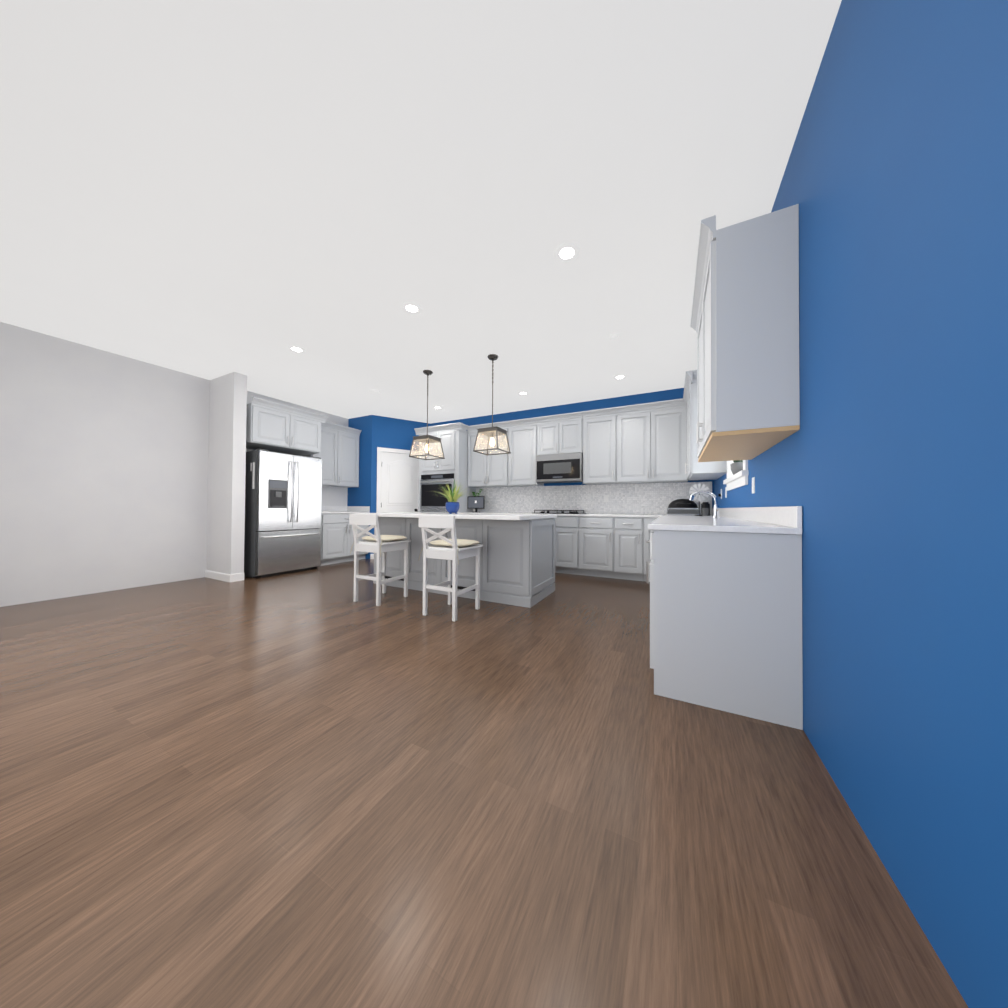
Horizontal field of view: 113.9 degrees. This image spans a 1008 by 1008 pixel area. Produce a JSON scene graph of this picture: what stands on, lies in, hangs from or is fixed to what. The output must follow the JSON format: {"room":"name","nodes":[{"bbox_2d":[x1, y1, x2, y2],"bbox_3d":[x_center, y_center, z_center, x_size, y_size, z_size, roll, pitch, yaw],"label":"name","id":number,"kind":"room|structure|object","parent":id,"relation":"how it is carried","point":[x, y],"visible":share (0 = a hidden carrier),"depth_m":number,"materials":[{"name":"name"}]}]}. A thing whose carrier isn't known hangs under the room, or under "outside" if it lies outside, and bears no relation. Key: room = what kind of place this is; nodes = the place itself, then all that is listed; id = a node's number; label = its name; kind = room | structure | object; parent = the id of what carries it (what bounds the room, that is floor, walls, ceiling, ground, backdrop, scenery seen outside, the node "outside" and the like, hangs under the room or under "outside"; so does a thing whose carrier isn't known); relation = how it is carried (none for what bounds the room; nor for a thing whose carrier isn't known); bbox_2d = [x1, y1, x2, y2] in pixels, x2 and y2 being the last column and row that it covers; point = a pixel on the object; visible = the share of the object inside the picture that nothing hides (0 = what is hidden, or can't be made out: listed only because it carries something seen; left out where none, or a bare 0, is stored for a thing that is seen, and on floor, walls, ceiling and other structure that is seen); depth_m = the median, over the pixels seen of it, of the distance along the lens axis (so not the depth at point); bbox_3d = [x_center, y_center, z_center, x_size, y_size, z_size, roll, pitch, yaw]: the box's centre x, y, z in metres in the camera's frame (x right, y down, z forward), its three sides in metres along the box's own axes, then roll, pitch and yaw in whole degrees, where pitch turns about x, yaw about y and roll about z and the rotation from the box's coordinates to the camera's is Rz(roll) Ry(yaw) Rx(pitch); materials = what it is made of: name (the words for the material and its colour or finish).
{"room":"kitchen","nodes":[
{"label":"kitchen","id":0,"kind":"room"},
{"bbox_2d":[0,322,347,606],"bbox_3d":[-4.894,-0.386,3.480,0.150,2.800,9.270,0,-1,27],"label":"wall","id":1,"kind":"structure","parent":0,"point":[104,459],"depth_m":3.75,"materials":[{"name":"white paint"}]},
{"bbox_2d":[246,396,326,455],"bbox_3d":[-3.531,-1.168,5.174,0.721,0.625,1.086,0,-1,27],"label":"upper cabinet","id":2,"kind":"object","parent":1,"relation":"attached to","point":[272,426],"visible":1,"depth_m":4.94,"materials":[{"name":"grey wood"}]},
{"bbox_2d":[300,421,361,487],"bbox_3d":[-3.235,-0.904,6.118,0.394,1.125,1.026,0,-1,27],"label":"upper cabinet","id":3,"kind":"object","parent":1,"relation":"attached to","point":[338,455],"visible":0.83,"depth_m":6.11,"materials":[{"name":"grey wood"}]},
{"bbox_2d":[207,372,246,574],"bbox_3d":[-3.872,-0.365,4.574,0.670,2.800,0.150,0,-1,27],"label":"wall","id":4,"kind":"structure","parent":0,"point":[226,476],"depth_m":4.46,"materials":[{"name":"white paint"}]},
{"bbox_2d":[205,570,243,581],"bbox_3d":[-3.878,0.985,4.548,0.684,0.100,0.164,0,-1,27],"label":"baseboard","id":5,"kind":"structure","parent":4,"relation":"attached to","point":[224,576],"depth_m":4.42,"materials":[{"name":"white wood"}]},
{"bbox_2d":[347,415,371,558],"bbox_3d":[-2.849,-0.333,6.561,0.680,2.800,0.120,0,-1,27],"label":"wall","id":6,"kind":"structure","parent":0,"point":[360,495],"depth_m":6.46,"materials":[{"name":"blue paint"}]},
{"bbox_2d":[370,415,430,553],"bbox_3d":[-2.109,-0.326,6.722,1.181,2.800,0.120,1,-1,-33],"label":"wall","id":7,"kind":"structure","parent":0,"point":[392,433],"depth_m":6.53,"materials":[{"name":"blue paint"}]},
{"bbox_2d":[376,447,418,512],"bbox_3d":[-2.096,-0.017,6.640,0.921,2.180,0.028,1,-1,-33],"label":"door frame","id":8,"kind":"structure","parent":7,"relation":"attached to","point":[380,450],"depth_m":6.42,"materials":[{"name":"white wood"}]},
{"bbox_2d":[381,452,418,512],"bbox_3d":[-2.081,0.020,6.612,0.758,2.089,0.087,1,-1,-33],"label":"pantry door","id":9,"kind":"structure","parent":7,"relation":"in","point":[399,482],"depth_m":6.62,"materials":[{"name":"white wood"}]},
{"bbox_2d":[0,0,841,423],"bbox_3d":[-1.901,-1.813,2.139,7.000,0.060,9.570,0,-1,27],"label":"ceiling","id":10,"kind":"structure","parent":0,"point":[252,190],"depth_m":1.80,"materials":[{"name":"white paint"}]},
{"bbox_2d":[288,345,305,352],"bbox_3d":[-2.363,-1.763,3.739,0.179,0.006,0.179,0,-1,21],"label":"recessed light","id":11,"kind":"object","parent":10,"relation":"in","point":[297,349],"depth_m":3.73,"materials":[{"name":"white plastic"}]},
{"bbox_2d":[401,302,421,314],"bbox_3d":[-0.831,-1.763,2.955,0.179,0.006,0.179,0,-1,21],"label":"recessed light","id":12,"kind":"object","parent":10,"relation":"in","point":[409,307],"depth_m":2.95,"materials":[{"name":"white plastic"}]},
{"bbox_2d":[409,370,444,459],"bbox_3d":[-1.011,-1.177,4.330,0.333,1.142,0.331,0,-1,27],"label":"pendant light","id":13,"kind":"object","parent":10,"relation":"hanging from","point":[427,439],"visible":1,"depth_m":4.30,"materials":[{"name":"brown metal"}]},
{"bbox_2d":[473,354,510,455],"bbox_3d":[-0.135,-1.177,3.882,0.333,1.142,0.331,0,-1,27],"label":"pendant light","id":14,"kind":"object","parent":10,"relation":"hanging from","point":[492,431],"visible":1,"depth_m":3.85,"materials":[{"name":"brown metal"}]},
{"bbox_2d":[517,391,528,394],"bbox_3d":[0.298,-1.728,5.118,0.179,0.006,0.179,0,-1,21],"label":"recessed light","id":15,"kind":"object","parent":10,"relation":"in","point":[521,392],"depth_m":5.12,"materials":[{"name":"white plastic"}]},
{"bbox_2d":[554,242,579,262],"bbox_3d":[0.442,-1.763,2.303,0.179,0.006,0.179,0,-1,21],"label":"recessed light","id":16,"kind":"object","parent":10,"relation":"in","point":[567,253],"depth_m":2.30,"materials":[{"name":"white plastic"}]},
{"bbox_2d":[613,374,626,379],"bbox_3d":[1.576,-1.728,4.464,0.179,0.006,0.179,0,-1,21],"label":"recessed light","id":17,"kind":"object","parent":10,"relation":"in","point":[621,376],"depth_m":4.44,"materials":[{"name":"white plastic"}]},
{"bbox_2d":[0,559,968,1007],"bbox_3d":[-1.919,1.046,2.102,7.000,0.060,9.570,0,-1,27],"label":"floor","id":18,"kind":"structure","parent":0,"point":[318,787],"depth_m":1.05,"materials":[{"name":"brown wood"}]},
{"bbox_2d":[244,449,321,578],"bbox_3d":[-3.483,0.142,5.079,0.844,1.805,0.912,0,-1,27],"label":"refrigerator","id":19,"kind":"object","parent":18,"relation":"on","point":[283,498],"visible":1,"depth_m":4.78,"materials":[{"name":"grey metal"}]},
{"bbox_2d":[318,513,368,565],"bbox_3d":[-3.105,0.615,6.064,0.674,0.888,0.960,0,-1,27],"label":"base cabinet","id":20,"kind":"object","parent":18,"relation":"on","point":[337,539],"visible":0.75,"depth_m":5.78,"materials":[{"name":"grey wood"}]},
{"bbox_2d":[321,506,369,513],"bbox_3d":[-3.118,0.104,6.066,0.647,0.130,0.987,0,-1,27],"label":"countertop","id":21,"kind":"structure","parent":20,"relation":"on","point":[342,509],"depth_m":6.36,"materials":[{"name":"stone"}]},
{"bbox_2d":[349,514,410,605],"bbox_3d":[-1.347,0.572,3.575,0.454,0.934,0.511,0,-1,27],"label":"bar stool","id":22,"kind":"object","parent":18,"relation":"on","point":[378,543],"visible":1,"depth_m":3.45,"materials":[{"name":"white wood"}]},
{"bbox_2d":[414,422,475,512],"bbox_3d":[-1.119,-0.187,6.343,1.062,2.525,0.724,0,-1,27],"label":"tall cabinet","id":23,"kind":"object","parent":18,"relation":"on","point":[451,467],"visible":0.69,"depth_m":6.07,"materials":[{"name":"grey wood"}]},
{"bbox_2d":[418,515,482,620],"bbox_3d":[-0.506,0.572,3.144,0.454,0.934,0.511,0,-1,27],"label":"bar stool","id":24,"kind":"object","parent":18,"relation":"on","point":[455,549],"visible":1,"depth_m":3.01,"materials":[{"name":"white wood"}]},
{"bbox_2d":[373,517,554,607],"bbox_3d":[-0.549,0.608,4.164,2.246,0.888,0.792,0,-1,27],"label":"kitchen island","id":25,"kind":"object","parent":18,"relation":"on","point":[517,562],"visible":0.56,"depth_m":3.58,"materials":[{"name":"grey wood"}]},
{"bbox_2d":[354,512,556,519],"bbox_3d":[-0.605,0.140,4.056,2.260,0.040,1.120,0,-1,27],"label":"island countertop","id":26,"kind":"structure","parent":25,"relation":"on","point":[492,516],"depth_m":3.59,"materials":[{"name":"stone"}]},
{"bbox_2d":[429,480,472,513],"bbox_3d":[-0.614,-0.081,3.932,0.648,0.397,0.635,0,-1,27],"label":"potted plant","id":27,"kind":"object","parent":26,"relation":"on","point":[452,505],"visible":1,"depth_m":3.88,"materials":[{"name":"blue"}]},
{"bbox_2d":[554,516,579,574],"bbox_3d":[0.889,0.632,5.329,0.798,0.888,0.674,0,-1,27],"label":"base cabinet","id":28,"kind":"object","parent":18,"relation":"on","point":[566,544],"visible":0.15,"depth_m":4.97,"materials":[{"name":"grey wood"}]},
{"bbox_2d":[579,516,614,577],"bbox_3d":[1.470,0.632,5.032,0.504,0.888,0.674,0,-1,27],"label":"base cabinet","id":29,"kind":"object","parent":18,"relation":"on","point":[596,546],"visible":0.92,"depth_m":4.77,"materials":[{"name":"grey wood"}]},
{"bbox_2d":[614,517,643,580],"bbox_3d":[1.866,0.632,4.829,0.382,0.888,0.674,0,-1,27],"label":"base cabinet","id":30,"kind":"object","parent":18,"relation":"on","point":[628,548],"visible":0.98,"depth_m":4.57,"materials":[{"name":"grey wood"}]},
{"bbox_2d":[643,517,656,581],"bbox_3d":[2.152,0.632,4.683,0.256,0.888,0.674,0,-1,27],"label":"base cabinet","id":31,"kind":"object","parent":18,"relation":"on","point":[646,537],"visible":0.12,"depth_m":4.46,"materials":[{"name":"grey wood"}]},
{"bbox_2d":[646,530,796,668],"bbox_3d":[1.221,0.591,1.958,0.674,0.888,0.638,0,-1,27],"label":"base cabinet","id":32,"kind":"object","parent":18,"relation":"on","point":[651,564],"visible":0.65,"depth_m":1.82,"materials":[{"name":"grey wood"}]},
{"bbox_2d":[654,530,802,729],"bbox_3d":[1.094,0.586,1.649,0.618,0.888,0.020,0,-1,27],"label":"base cabinet","id":33,"kind":"object","parent":18,"relation":"on","point":[727,621],"visible":1,"depth_m":1.62,"materials":[{"name":"grey wood"}]},
{"bbox_2d":[431,388,713,514],"bbox_3d":[0.168,-0.318,6.179,6.700,2.800,0.150,0,-1,27],"label":"wall","id":34,"kind":"structure","parent":0,"point":[665,395],"depth_m":5.55,"materials":[{"name":"blue paint"}]},
{"bbox_2d":[467,421,514,487],"bbox_3d":[-0.242,-0.884,6.090,0.854,1.125,0.394,0,-1,27],"label":"upper cabinet","id":35,"kind":"object","parent":34,"relation":"attached to","point":[485,471],"visible":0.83,"depth_m":5.96,"materials":[{"name":"grey wood"}]},
{"bbox_2d":[507,417,543,486],"bbox_3d":[0.379,-0.884,5.772,0.538,1.125,0.394,0,-1,27],"label":"upper cabinet","id":36,"kind":"object","parent":34,"relation":"attached to","point":[523,451],"visible":0.96,"depth_m":5.63,"materials":[{"name":"grey wood"}]},
{"bbox_2d":[536,411,582,455],"bbox_3d":[0.964,-1.127,5.477,0.768,0.640,0.394,0,-1,27],"label":"upper cabinet","id":37,"kind":"object","parent":34,"relation":"attached to","point":[560,434],"visible":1,"depth_m":5.33,"materials":[{"name":"grey wood"}]},
{"bbox_2d":[536,452,582,482],"bbox_3d":[0.956,-0.585,5.462,0.762,0.435,0.406,0,-1,27],"label":"microwave","id":38,"kind":"object","parent":37,"relation":"attached to","point":[561,468],"visible":0.92,"depth_m":5.28,"materials":[{"name":"grey metal"}]},
{"bbox_2d":[476,482,711,514],"bbox_3d":[1.207,-0.079,5.551,3.928,0.477,0.011,0,-1,27],"label":"tile backsplash","id":39,"kind":"structure","parent":34,"relation":"attached to","point":[651,498],"depth_m":5.40,"materials":[{"name":"tile"}]},
{"bbox_2d":[582,407,618,484],"bbox_3d":[1.533,-0.885,5.181,0.511,1.125,0.394,0,-1,27],"label":"upper cabinet","id":40,"kind":"object","parent":34,"relation":"attached to","point":[599,446],"visible":1,"depth_m":5.04,"materials":[{"name":"grey wood"}]},
{"bbox_2d":[616,398,687,483],"bbox_3d":[2.180,-0.885,4.850,0.939,1.125,0.394,0,-1,27],"label":"upper cabinet","id":41,"kind":"object","parent":34,"relation":"attached to","point":[651,442],"visible":0.98,"depth_m":4.70,"materials":[{"name":"grey wood"}]},
{"bbox_2d":[714,0,1007,1007],"bbox_3d":[0.936,-0.386,0.494,0.150,2.800,9.270,0,-1,27],"label":"wall","id":42,"kind":"structure","parent":0,"point":[884,466],"depth_m":0.82,"materials":[{"name":"blue paint"}]},
{"bbox_2d":[683,370,726,479],"bbox_3d":[2.418,-0.894,3.988,0.394,1.125,1.051,0,-1,27],"label":"upper cabinet","id":43,"kind":"object","parent":42,"relation":"attached to","point":[714,470],"visible":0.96,"depth_m":3.64,"materials":[{"name":"grey wood"}]},
{"bbox_2d":[723,460,748,490],"bbox_3d":[2.184,-0.766,3.002,0.175,1.240,1.040,0,-1,27],"label":"window","id":44,"kind":"structure","parent":42,"relation":"in","point":[736,480],"depth_m":2.87,"materials":[{"name":"white"}]},
{"bbox_2d":[730,460,742,474],"bbox_3d":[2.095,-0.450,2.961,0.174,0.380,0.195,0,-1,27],"label":"window pane","id":45,"kind":"object","parent":44,"relation":"on","point":[736,466],"visible":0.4,"depth_m":2.92,"materials":[{"name":"clear glass"}]},
{"bbox_2d":[690,204,799,461],"bbox_3d":[1.461,-0.913,2.120,0.394,1.147,1.106,0,-1,27],"label":"upper cabinet","id":46,"kind":"object","parent":42,"relation":"attached to","point":[744,325],"visible":1,"depth_m":1.63,"materials":[{"name":"grey wood"}]},
{"bbox_2d":[752,477,754,493],"bbox_3d":[1.821,-0.136,2.397,0.008,0.116,0.072,0,-1,27],"label":"electrical outlet plate","id":47,"kind":"object","parent":42,"relation":"attached to","point":[753,479],"depth_m":2.38,"materials":[{"name":"white plastic"}]},
{"bbox_3d":[-0.322,0.632,5.949,0.839,0.888,0.674,0,-1,27],"label":"base cabinet","id":48,"kind":"object","parent":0,"visible":0},
{"bbox_2d":[457,512,645,516],"bbox_3d":[1.069,0.121,5.258,3.950,0.130,0.650,0,-1,27],"label":"countertop","id":49,"kind":"structure","parent":48,"relation":"on","point":[598,515],"depth_m":4.86,"materials":[{"name":"stone"}]},
{"bbox_2d":[468,496,484,511],"bbox_3d":[-0.513,0.005,6.090,0.360,0.300,0.100,0,-1,27],"label":"smart display","id":50,"kind":"object","parent":49,"relation":"on","point":[476,503],"visible":1,"depth_m":6.06,"materials":[{"name":"black plastic"}]},
{"bbox_2d":[472,489,482,511],"bbox_3d":[-0.508,-0.063,6.251,0.215,0.440,0.133,0,-1,27],"label":"potted plant","id":51,"kind":"object","parent":49,"relation":"on","point":[476,495],"visible":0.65,"depth_m":6.23,"materials":[{"name":"white"}]},
{"bbox_2d":[534,510,585,513],"bbox_3d":[0.906,0.127,5.367,0.755,0.057,0.510,0,-1,27],"label":"cooktop","id":52,"kind":"object","parent":49,"relation":"in","point":[554,512],"visible":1,"depth_m":5.17,"materials":[{"name":"black metal"}]},
{"bbox_2d":[667,499,698,515],"bbox_3d":[2.475,0.040,4.541,0.380,0.230,0.352,0,-1,27],"label":"appliance","id":53,"kind":"object","parent":49,"relation":"on","point":[682,507],"visible":0.96,"depth_m":4.43,"materials":[{"name":"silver metal"}]},
{"bbox_2d":[689,483,709,515],"bbox_3d":[2.506,-0.056,4.207,0.227,0.413,0.090,0,-1,27],"label":"decor","id":54,"kind":"object","parent":49,"relation":"on","point":[699,485],"visible":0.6,"depth_m":4.19,"materials":[{"name":"white metal"}]},
{"bbox_2d":[701,507,709,515],"bbox_3d":[2.640,0.103,4.294,0.078,0.100,0.080,0,-1,27],"label":"canister set","id":55,"kind":"object","parent":49,"relation":"on","point":[705,508],"depth_m":4.27,"materials":[{"name":"black metal"}]},
{"bbox_2d":[701,502,709,506],"bbox_3d":[2.709,0.065,4.405,0.097,0.180,0.100,0,-1,27],"label":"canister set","id":56,"kind":"object","parent":49,"relation":"on","point":[705,504],"depth_m":4.37,"materials":[{"name":"black metal"}]},
{"bbox_2d":[646,506,801,534],"bbox_3d":[1.730,0.096,2.923,0.647,0.130,2.880,0,-1,27],"label":"countertop","id":57,"kind":"structure","parent":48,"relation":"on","point":[779,520],"depth_m":1.79,"materials":[{"name":"stone"}]},
{"bbox_2d":[689,491,719,517],"bbox_3d":[1.904,0.002,3.111,0.252,0.262,0.099,0,-1,27],"label":"faucet","id":58,"kind":"object","parent":57,"relation":"on","point":[716,510],"visible":1,"depth_m":3.08,"materials":[{"name":"silver metal"}]}
]}

